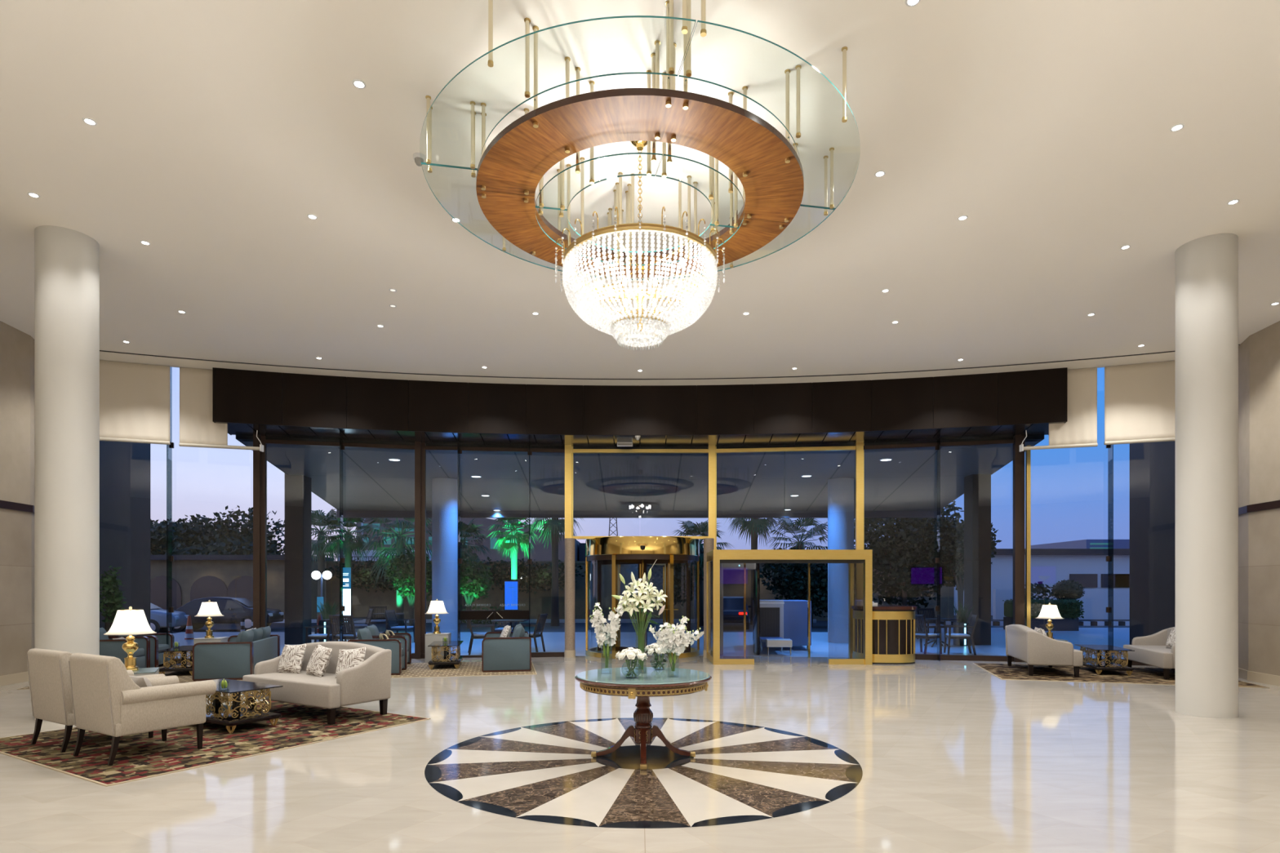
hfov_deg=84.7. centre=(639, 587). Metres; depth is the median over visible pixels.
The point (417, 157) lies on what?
camera
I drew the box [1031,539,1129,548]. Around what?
building
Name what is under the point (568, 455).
trim
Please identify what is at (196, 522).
tree
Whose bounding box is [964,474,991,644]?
stone pillar
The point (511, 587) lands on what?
kiosk
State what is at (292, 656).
cushion
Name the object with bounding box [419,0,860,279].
ring
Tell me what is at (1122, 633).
pavement
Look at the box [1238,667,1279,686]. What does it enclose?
baseboard
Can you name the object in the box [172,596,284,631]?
car
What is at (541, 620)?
patio chair
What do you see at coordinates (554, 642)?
ground
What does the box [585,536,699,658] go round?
door
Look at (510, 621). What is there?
patio table
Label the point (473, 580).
tree
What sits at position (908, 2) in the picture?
recessed light
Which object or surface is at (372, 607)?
patio chair
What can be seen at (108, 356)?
trim
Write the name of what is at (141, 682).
cushion
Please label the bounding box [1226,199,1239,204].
recessed light
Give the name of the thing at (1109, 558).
window
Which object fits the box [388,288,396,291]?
recessed light
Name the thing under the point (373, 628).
cushion
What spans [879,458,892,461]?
recessed light
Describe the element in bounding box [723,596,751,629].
car
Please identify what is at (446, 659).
coffee table
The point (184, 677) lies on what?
rug
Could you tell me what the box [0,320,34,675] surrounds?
wall
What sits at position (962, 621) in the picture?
planter
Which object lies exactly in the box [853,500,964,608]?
tree
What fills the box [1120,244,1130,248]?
recessed light
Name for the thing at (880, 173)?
recessed light
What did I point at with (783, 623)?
scanner
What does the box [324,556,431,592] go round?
climbing plant
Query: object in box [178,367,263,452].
roller blind
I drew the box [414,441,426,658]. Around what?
trim
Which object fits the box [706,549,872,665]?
door
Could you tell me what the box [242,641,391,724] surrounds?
loveseat
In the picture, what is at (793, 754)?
floor
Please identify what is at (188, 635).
traffic cone
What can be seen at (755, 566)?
metal detector
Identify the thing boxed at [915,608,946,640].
patio chair
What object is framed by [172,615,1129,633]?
ground
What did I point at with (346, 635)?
patio chair
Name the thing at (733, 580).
wall
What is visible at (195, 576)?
wall
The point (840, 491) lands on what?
column
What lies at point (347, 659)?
cushion
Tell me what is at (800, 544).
fan palm
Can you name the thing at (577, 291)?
chandelier
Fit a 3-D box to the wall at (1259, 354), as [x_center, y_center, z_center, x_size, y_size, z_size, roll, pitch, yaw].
[10.777,-1.325,2.375,1.545,5.750,22.750,0,0,0]
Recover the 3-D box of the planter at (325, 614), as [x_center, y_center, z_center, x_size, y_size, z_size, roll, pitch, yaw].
[-8.800,0.932,19.758,0.639,1.249,0.719,0,0,25]
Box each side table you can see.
[133,667,159,675]
[193,636,228,644]
[424,632,451,662]
[1044,639,1067,666]
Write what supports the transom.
attached to the canopy roof
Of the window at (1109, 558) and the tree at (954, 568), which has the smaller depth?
the window at (1109, 558)
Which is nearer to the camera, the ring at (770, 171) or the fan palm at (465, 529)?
the ring at (770, 171)
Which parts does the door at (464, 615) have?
rail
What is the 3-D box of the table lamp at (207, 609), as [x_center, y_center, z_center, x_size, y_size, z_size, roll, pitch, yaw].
[-8.280,0.606,13.500,0.491,0.735,0.491,0,0,26]
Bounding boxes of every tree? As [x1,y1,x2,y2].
[150,514,240,555]
[150,519,215,555]
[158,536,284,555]
[192,505,284,555]
[383,548,431,626]
[460,555,494,628]
[629,549,703,608]
[760,546,855,626]
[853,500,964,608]
[925,515,1002,621]
[1050,579,1084,600]
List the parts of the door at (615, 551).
brass post, curved pane, brass post, frame, brass post, frame, kick rail, frame, brass post, frame, brass post, curved pane, brass post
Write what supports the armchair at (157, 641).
on the rug at (184, 677)
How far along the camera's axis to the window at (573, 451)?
15.71 m
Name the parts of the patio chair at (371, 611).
backrest, leg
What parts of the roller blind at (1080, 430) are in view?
rail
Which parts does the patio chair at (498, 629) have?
backrest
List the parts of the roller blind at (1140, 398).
rail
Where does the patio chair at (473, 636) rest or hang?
on the ground at (554, 642)
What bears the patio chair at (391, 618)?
on the ground at (554, 642)
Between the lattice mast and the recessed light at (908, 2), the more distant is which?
the lattice mast
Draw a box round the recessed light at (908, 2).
[905,0,920,6]
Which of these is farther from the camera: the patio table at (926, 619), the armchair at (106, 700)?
the patio table at (926, 619)
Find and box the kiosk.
[503,579,519,627]
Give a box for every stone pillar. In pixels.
[284,473,311,644]
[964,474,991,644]
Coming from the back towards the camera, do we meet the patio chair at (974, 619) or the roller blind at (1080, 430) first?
the patio chair at (974, 619)
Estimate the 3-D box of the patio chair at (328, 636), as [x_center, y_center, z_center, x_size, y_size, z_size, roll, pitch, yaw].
[-7.314,1.090,16.260,0.672,0.940,0.590,0,0,-5]
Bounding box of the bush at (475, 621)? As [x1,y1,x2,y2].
[460,604,521,624]
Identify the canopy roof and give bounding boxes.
[235,435,1044,510]
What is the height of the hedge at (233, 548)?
5.133 m
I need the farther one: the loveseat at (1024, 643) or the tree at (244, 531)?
the tree at (244, 531)
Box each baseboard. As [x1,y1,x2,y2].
[0,671,30,686]
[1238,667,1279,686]
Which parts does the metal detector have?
panel, panel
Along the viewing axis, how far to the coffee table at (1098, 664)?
12.59 m
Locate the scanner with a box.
[752,600,811,656]
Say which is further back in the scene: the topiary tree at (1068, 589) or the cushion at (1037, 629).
the topiary tree at (1068, 589)
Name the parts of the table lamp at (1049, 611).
lamp shade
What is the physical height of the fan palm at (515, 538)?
5.713 m
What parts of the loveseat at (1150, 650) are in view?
leg, seat, arm, leg, backrest, arm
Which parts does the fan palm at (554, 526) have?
crown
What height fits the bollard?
0.850 m
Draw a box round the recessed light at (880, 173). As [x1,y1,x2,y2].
[874,170,885,177]
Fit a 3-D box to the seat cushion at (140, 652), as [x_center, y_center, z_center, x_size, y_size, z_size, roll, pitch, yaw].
[-9.437,1.195,12.646,0.660,0.145,0.660,0,0,-14]
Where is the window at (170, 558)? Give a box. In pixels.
[112,366,231,664]
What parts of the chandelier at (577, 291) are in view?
candle arm, candle arm, stem, lamp shade, chain, candle arm, candle arm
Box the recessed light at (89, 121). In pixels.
[82,117,97,125]
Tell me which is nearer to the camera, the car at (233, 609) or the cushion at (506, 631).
the cushion at (506, 631)
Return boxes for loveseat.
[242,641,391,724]
[1004,624,1083,677]
[1123,626,1175,679]
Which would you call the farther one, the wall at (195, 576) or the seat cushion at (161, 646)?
the wall at (195, 576)
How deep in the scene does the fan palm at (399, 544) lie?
32.79 m
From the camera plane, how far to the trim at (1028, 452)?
14.56 m
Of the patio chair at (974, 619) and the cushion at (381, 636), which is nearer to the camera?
the cushion at (381, 636)
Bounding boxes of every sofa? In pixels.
[192,626,279,681]
[481,622,531,672]
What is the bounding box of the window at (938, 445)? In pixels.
[863,437,1013,662]
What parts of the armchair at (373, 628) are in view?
arm frame, arm frame, panel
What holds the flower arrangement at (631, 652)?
on the pedestal table at (654, 683)
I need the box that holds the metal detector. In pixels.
[720,563,759,654]
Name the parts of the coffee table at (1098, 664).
scroll panel, scroll panel, post, glass, post, scroll panel, scroll panel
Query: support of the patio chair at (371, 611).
on the ground at (554, 642)
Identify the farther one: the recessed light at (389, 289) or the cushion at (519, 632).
the cushion at (519, 632)
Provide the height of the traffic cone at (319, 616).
0.950 m
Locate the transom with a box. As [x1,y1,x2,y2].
[336,509,941,518]
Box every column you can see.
[34,225,99,721]
[431,477,457,640]
[827,477,853,643]
[1175,233,1238,718]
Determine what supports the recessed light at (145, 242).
in the ceiling at (222, 125)
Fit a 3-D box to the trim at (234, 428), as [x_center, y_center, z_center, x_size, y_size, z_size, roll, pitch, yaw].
[0.000,-3.205,14.616,16.946,0.070,2.368,0,0,0]
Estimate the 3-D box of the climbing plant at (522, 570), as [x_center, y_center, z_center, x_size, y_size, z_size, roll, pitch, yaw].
[-6.333,-0.645,37.429,7.087,2.056,1.110,0,0,0]
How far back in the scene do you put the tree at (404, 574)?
29.70 m
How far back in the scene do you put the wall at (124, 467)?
16.29 m
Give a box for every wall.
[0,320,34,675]
[99,440,150,628]
[150,555,333,619]
[325,560,954,621]
[954,548,1129,615]
[992,589,1129,619]
[1129,440,1175,644]
[1238,320,1279,675]
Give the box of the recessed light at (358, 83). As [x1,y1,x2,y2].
[351,79,365,88]
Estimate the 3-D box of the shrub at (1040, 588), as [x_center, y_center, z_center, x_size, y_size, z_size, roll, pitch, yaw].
[20.409,0.703,35.935,1.802,2.076,1.949,0,0,0]
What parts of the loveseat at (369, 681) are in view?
leg, arm, seat, leg, backrest, arm, leg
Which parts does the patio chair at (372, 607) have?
seat frame, backrest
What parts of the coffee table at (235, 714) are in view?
scroll panel, post, scroll panel, glass, post, scroll panel, scroll panel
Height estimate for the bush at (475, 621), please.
1.260 m
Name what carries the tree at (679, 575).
on the ground at (820, 626)
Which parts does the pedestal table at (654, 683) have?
leg, leg, glass, leg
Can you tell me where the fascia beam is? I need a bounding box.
[212,367,1067,435]
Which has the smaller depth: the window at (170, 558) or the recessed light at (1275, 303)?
the recessed light at (1275, 303)
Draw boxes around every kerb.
[275,619,816,622]
[940,621,1129,626]
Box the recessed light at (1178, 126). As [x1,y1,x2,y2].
[1169,123,1184,131]
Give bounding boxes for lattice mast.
[608,518,617,536]
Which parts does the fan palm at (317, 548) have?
crown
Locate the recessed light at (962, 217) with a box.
[957,214,968,220]
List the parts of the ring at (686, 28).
hanging rod, hanging rod, hanging rod, hanging rod, hanging rod, hanging rod, glass, hanging rod, glass, hanging rod, hanging rod, hanging rod, hanging rod, hanging rod, glass, glass, hanging rod, hanging rod, hanging rod, hanging rod, hanging rod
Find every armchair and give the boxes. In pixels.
[26,648,165,752]
[68,653,216,765]
[99,627,150,668]
[107,633,173,667]
[347,626,407,675]
[366,624,411,664]
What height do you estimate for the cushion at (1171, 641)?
0.376 m
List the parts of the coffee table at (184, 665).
scroll panel, glass, scroll panel, post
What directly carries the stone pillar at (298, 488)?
on the ground at (554, 642)
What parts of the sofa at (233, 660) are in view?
panel, arm frame, panel, arm frame, panel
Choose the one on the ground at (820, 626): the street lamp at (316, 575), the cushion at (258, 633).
the street lamp at (316, 575)
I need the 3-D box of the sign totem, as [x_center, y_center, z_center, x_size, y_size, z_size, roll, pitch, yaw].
[-12.929,0.460,30.992,0.400,2.680,0.176,0,0,0]
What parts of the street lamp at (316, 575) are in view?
globe, notice plate, globe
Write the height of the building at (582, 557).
6.500 m
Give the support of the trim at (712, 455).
on the floor
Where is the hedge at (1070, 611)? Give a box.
[1002,598,1084,631]
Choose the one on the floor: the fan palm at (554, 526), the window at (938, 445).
the window at (938, 445)
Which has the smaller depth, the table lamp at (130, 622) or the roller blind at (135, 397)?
the table lamp at (130, 622)
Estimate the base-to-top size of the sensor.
0.090 m
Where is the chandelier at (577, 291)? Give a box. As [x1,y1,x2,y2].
[555,140,724,350]
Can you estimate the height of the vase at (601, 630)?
0.722 m
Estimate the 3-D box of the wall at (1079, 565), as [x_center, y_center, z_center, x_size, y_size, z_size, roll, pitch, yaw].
[38.800,-0.325,49.800,42.400,4.150,12.800,0,0,0]
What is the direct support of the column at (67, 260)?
on the floor
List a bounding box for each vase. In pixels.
[219,680,229,690]
[589,595,624,674]
[611,559,666,673]
[648,615,704,676]
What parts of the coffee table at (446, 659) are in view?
scroll panel, scroll panel, post, glass, scroll panel, scroll panel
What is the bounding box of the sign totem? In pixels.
[342,567,352,628]
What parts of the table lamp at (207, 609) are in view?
lamp shade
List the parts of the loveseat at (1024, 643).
arm, leg, backrest, leg, arm, seat, leg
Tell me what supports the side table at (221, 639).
on the rug at (184, 677)
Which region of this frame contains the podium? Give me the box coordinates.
[851,604,916,664]
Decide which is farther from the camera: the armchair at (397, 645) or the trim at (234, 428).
the trim at (234, 428)
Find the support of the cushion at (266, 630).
on the sofa at (233, 660)
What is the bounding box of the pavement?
[916,627,1129,640]
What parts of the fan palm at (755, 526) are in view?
crown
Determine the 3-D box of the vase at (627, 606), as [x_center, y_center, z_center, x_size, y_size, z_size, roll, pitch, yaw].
[-0.003,0.266,6.541,0.524,1.061,0.284,0,0,0]
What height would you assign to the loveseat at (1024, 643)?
0.850 m
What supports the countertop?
on the podium
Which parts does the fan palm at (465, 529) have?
crown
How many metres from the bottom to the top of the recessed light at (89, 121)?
0.007 m
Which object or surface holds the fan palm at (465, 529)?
on the ground at (820, 626)
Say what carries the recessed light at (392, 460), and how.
in the ceiling at (735, 472)
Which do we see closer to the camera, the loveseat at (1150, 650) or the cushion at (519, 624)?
the loveseat at (1150, 650)
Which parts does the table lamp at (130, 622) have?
shade trim, lamp shade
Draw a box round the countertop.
[851,604,916,609]
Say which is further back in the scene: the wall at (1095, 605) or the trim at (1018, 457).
the wall at (1095, 605)
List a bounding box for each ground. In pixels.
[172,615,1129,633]
[172,631,1129,658]
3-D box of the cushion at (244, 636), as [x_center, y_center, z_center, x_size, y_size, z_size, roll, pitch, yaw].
[-6.813,0.940,12.076,0.237,0.423,0.554,0,0,-14]
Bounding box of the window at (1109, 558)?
[1021,444,1167,666]
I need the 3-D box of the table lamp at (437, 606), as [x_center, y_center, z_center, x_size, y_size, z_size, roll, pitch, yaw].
[-4.280,0.606,14.800,0.491,0.735,0.491,0,0,41]
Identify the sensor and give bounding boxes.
[617,441,632,446]
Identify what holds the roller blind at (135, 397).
attached to the wall at (16, 346)
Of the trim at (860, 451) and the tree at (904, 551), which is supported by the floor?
the trim at (860, 451)
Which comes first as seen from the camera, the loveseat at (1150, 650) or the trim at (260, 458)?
the loveseat at (1150, 650)
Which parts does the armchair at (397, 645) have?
panel, arm frame, arm frame, panel, seat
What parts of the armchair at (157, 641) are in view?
panel, panel, arm frame, seat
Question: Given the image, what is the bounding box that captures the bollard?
[240,617,244,631]
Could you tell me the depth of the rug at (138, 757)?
6.98 m
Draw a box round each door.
[460,560,528,657]
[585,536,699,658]
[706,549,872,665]
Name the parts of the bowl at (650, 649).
flower stem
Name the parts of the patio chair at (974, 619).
leg, leg, armrest, seat frame, armrest, leg, backrest, leg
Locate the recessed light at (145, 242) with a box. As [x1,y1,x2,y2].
[139,240,151,244]
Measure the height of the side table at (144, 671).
0.600 m
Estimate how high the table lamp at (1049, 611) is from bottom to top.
0.735 m
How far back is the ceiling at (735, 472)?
19.51 m
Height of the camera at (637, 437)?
0.095 m
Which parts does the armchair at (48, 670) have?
leg, backrest, seat, leg, arm, arm, leg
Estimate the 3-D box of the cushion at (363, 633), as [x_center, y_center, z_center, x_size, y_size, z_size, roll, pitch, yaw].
[-4.946,0.940,12.658,0.237,0.423,0.624,0,0,-11]
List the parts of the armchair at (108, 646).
panel, arm frame, panel, arm frame, seat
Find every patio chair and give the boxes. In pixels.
[304,614,339,643]
[328,614,368,641]
[347,608,374,639]
[368,605,386,623]
[383,609,414,642]
[466,619,495,655]
[493,622,519,631]
[513,613,547,652]
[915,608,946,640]
[915,614,942,654]
[943,613,978,655]
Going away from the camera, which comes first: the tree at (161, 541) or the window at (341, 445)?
the window at (341, 445)
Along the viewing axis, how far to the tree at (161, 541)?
44.57 m
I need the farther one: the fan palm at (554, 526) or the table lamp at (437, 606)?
the fan palm at (554, 526)
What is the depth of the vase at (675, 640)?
6.23 m
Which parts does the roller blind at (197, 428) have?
rail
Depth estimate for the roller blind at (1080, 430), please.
13.46 m
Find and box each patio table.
[319,618,363,641]
[372,613,404,632]
[491,619,528,631]
[916,617,959,647]
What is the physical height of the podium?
1.165 m
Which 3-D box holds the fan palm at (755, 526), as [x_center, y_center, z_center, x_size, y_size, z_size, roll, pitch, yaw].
[5.541,-1.750,34.023,3.302,7.100,3.226,0,0,0]
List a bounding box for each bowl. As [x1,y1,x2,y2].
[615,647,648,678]
[644,642,670,670]
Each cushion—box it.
[99,627,108,639]
[129,675,152,687]
[133,648,144,657]
[158,644,168,653]
[235,629,253,641]
[252,627,262,641]
[261,626,271,639]
[277,643,306,673]
[306,644,332,676]
[334,646,366,679]
[356,626,373,639]
[366,624,379,635]
[378,633,389,639]
[385,630,395,635]
[499,625,511,637]
[511,622,523,636]
[513,625,524,636]
[1034,626,1047,636]
[1165,627,1175,648]
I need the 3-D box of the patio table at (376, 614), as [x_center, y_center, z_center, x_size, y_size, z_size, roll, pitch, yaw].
[-7.991,1.190,22.217,0.800,0.738,0.800,0,0,0]
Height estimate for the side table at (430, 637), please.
0.577 m
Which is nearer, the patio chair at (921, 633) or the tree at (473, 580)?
the patio chair at (921, 633)
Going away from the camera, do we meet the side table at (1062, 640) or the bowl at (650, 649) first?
the bowl at (650, 649)
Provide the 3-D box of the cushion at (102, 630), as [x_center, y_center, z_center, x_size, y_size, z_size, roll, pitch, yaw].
[-9.713,0.940,12.575,0.237,0.423,0.643,0,0,-14]
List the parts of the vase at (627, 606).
lily flower, lily flower, lily flower, flower stem, lily flower, flower stem, lily flower, flower stem, lily flower, flower stem, flower stem, lily flower, flower stem, flower stem, lily flower, flower stem, flower stem, lily flower, lily flower, lily flower, lily flower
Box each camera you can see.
[413,152,425,166]
[635,435,639,440]
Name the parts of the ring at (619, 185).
hanging rod, hanging rod, hanging rod, hanging rod, hanging rod, hanging rod, glass, hanging rod, hanging rod, glass, hanging rod, hanging rod, hanging rod, hanging rod, hanging rod, hanging rod, hanging rod, hanging rod, hanging rod, glass, hanging rod, glass, hanging rod, hanging rod, hanging rod, hanging rod, hanging rod, hanging rod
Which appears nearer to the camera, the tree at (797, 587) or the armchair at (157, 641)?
the armchair at (157, 641)
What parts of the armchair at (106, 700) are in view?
leg, backrest, leg, seat, arm, leg, arm, leg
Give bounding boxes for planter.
[315,599,339,642]
[951,602,973,645]
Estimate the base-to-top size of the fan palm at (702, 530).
5.107 m
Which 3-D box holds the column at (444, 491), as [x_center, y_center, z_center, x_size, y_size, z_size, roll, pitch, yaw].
[-5.550,-0.760,20.000,0.720,4.620,0.720,0,0,0]
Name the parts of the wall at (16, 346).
dado rail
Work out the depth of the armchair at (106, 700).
6.27 m
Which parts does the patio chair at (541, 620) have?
armrest, seat frame, leg, backrest, leg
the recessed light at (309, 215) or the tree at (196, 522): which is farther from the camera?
the tree at (196, 522)
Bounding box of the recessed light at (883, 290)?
[881,288,889,292]
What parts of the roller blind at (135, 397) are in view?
rail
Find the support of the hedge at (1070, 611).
on the pavement
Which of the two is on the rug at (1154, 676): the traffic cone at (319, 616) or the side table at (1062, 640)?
the side table at (1062, 640)
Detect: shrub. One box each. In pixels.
[99,565,126,635]
[1024,581,1058,599]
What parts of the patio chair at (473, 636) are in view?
leg, leg, seat frame, armrest, armrest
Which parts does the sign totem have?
light panel, header panel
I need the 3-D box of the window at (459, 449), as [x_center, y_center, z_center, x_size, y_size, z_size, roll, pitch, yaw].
[-3.193,-0.810,15.461,3.216,4.720,0.360,0,0,-6]
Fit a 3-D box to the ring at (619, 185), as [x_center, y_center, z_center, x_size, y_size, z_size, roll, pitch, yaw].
[0.000,-3.781,6.430,1.900,0.837,1.900,0,0,0]
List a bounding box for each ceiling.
[0,0,1279,378]
[240,440,1039,511]
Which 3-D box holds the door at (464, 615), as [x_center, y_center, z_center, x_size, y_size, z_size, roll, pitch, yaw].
[-3.212,0.482,15.559,1.508,2.135,0.102,0,0,-6]
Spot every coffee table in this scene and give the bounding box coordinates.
[156,645,193,675]
[184,678,283,733]
[427,640,463,669]
[1074,644,1134,675]
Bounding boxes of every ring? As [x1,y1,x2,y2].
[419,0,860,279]
[475,0,804,277]
[535,53,744,266]
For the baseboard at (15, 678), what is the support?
attached to the wall at (16, 346)
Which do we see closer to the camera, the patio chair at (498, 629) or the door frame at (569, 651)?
the door frame at (569, 651)
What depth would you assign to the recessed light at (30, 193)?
7.50 m
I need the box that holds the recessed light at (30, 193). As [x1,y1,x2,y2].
[26,191,39,197]
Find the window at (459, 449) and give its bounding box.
[421,442,564,658]
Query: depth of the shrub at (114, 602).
14.35 m
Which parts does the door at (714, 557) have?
frame, pane, rail, frame, rail, frame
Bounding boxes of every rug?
[0,700,430,786]
[17,665,242,689]
[391,661,537,678]
[973,662,1269,688]
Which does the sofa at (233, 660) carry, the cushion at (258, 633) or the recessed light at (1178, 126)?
the cushion at (258, 633)
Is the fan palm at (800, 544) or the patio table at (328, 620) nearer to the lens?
the patio table at (328, 620)
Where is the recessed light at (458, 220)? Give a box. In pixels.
[451,217,461,222]
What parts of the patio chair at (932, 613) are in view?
backrest, leg, leg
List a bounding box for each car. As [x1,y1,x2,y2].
[150,602,188,633]
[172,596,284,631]
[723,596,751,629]
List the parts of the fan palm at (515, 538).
crown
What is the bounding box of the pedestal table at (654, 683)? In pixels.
[574,666,711,769]
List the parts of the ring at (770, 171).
hanging rod, hanging rod, hanging rod, hanging rod, hanging rod, hanging rod, hanging rod, hanging rod, hanging rod, hanging rod, hanging rod, hanging rod, hanging rod, hanging rod, hanging rod, hanging rod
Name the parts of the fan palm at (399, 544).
crown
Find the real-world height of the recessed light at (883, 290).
0.007 m
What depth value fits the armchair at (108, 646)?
12.62 m
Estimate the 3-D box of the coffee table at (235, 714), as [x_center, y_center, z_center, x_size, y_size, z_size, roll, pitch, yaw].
[-4.636,1.317,7.872,1.200,0.449,0.580,0,0,31]
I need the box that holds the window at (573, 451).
[571,448,708,539]
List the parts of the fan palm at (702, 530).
crown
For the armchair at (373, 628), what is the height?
0.812 m
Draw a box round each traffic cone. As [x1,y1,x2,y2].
[184,615,194,639]
[316,615,321,634]
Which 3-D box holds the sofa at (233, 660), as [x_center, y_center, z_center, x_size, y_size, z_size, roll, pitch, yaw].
[-7.170,1.134,12.580,0.886,0.812,1.920,0,0,-14]
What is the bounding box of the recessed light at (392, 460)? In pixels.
[388,458,400,461]
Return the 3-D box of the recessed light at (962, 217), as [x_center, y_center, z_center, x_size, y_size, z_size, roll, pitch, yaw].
[3.663,-4.197,7.968,0.108,0.007,0.108,0,0,0]
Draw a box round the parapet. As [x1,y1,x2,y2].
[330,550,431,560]
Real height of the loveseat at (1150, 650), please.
0.850 m
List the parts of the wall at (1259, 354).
dado rail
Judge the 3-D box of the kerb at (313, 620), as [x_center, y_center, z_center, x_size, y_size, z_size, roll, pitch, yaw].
[-8.500,1.715,35.950,35.000,0.170,0.300,0,0,0]
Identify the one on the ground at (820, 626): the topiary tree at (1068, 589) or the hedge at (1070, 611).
the topiary tree at (1068, 589)
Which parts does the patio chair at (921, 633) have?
backrest, leg, leg, seat frame, leg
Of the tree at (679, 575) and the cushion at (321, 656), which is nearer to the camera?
the cushion at (321, 656)
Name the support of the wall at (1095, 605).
on the ground at (820, 626)
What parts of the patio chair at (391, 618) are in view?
leg, backrest, armrest, seat frame, armrest, leg, leg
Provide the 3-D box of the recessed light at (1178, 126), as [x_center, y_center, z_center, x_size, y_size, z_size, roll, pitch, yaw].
[4.900,-4.197,6.404,0.108,0.007,0.108,0,0,0]
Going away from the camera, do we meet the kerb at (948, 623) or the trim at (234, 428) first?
the trim at (234, 428)
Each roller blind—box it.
[99,360,170,444]
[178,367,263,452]
[1019,367,1097,452]
[1103,360,1175,444]
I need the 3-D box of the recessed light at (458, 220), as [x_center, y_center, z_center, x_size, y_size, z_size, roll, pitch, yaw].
[-2.100,-4.197,8.015,0.108,0.007,0.108,0,0,0]
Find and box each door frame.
[564,537,575,657]
[702,537,714,657]
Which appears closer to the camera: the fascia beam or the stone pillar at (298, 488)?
the fascia beam
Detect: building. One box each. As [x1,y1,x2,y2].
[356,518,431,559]
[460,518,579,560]
[578,542,586,560]
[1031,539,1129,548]
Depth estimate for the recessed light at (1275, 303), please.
10.38 m
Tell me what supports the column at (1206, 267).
on the floor
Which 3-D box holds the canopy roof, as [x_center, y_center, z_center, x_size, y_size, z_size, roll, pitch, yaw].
[-0.050,-3.255,21.397,24.100,0.330,13.606,0,0,0]
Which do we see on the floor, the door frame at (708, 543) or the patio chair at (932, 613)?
the door frame at (708, 543)
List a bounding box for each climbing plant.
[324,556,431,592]
[478,556,585,594]
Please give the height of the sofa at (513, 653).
0.812 m
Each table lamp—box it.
[103,606,156,671]
[195,600,224,638]
[425,599,448,634]
[1035,603,1063,639]
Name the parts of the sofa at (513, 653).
panel, arm frame, panel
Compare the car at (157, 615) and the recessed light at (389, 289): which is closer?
the recessed light at (389, 289)
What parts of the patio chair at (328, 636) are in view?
leg, armrest, seat frame, armrest, leg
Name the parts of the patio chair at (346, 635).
leg, backrest, seat frame, leg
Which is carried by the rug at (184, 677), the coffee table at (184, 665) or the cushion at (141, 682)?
the coffee table at (184, 665)
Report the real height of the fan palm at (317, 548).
5.794 m
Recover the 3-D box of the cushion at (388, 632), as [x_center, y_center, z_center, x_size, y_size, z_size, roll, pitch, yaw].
[-4.862,0.965,13.743,0.191,0.265,0.340,0,0,-31]
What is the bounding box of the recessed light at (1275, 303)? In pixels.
[1270,302,1279,305]
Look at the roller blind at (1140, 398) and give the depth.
13.14 m
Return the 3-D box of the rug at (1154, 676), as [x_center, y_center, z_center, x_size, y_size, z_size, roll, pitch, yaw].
[8.247,1.545,12.574,3.750,0.010,2.600,0,0,16]
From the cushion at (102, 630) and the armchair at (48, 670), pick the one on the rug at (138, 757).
the armchair at (48, 670)
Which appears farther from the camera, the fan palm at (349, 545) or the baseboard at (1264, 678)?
the fan palm at (349, 545)
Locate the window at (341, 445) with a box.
[260,437,414,658]
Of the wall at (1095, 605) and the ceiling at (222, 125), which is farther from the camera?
the wall at (1095, 605)
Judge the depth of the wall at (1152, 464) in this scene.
16.44 m
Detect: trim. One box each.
[99,345,1239,386]
[216,422,1063,446]
[253,434,266,628]
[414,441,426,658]
[564,444,573,538]
[708,444,716,549]
[855,441,864,605]
[1013,434,1024,662]
[1025,444,1031,628]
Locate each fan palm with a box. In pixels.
[283,508,346,622]
[320,517,376,567]
[350,518,431,626]
[460,518,491,622]
[485,518,538,579]
[527,518,582,626]
[672,519,733,626]
[724,518,781,625]
[763,518,827,598]
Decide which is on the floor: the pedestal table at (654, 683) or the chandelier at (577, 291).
the pedestal table at (654, 683)
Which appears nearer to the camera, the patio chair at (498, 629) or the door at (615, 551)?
the door at (615, 551)
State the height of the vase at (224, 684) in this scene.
0.119 m
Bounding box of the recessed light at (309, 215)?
[306,213,317,219]
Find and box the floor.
[0,656,1279,852]
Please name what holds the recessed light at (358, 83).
in the ceiling at (222, 125)
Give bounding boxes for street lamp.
[311,570,331,619]
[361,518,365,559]

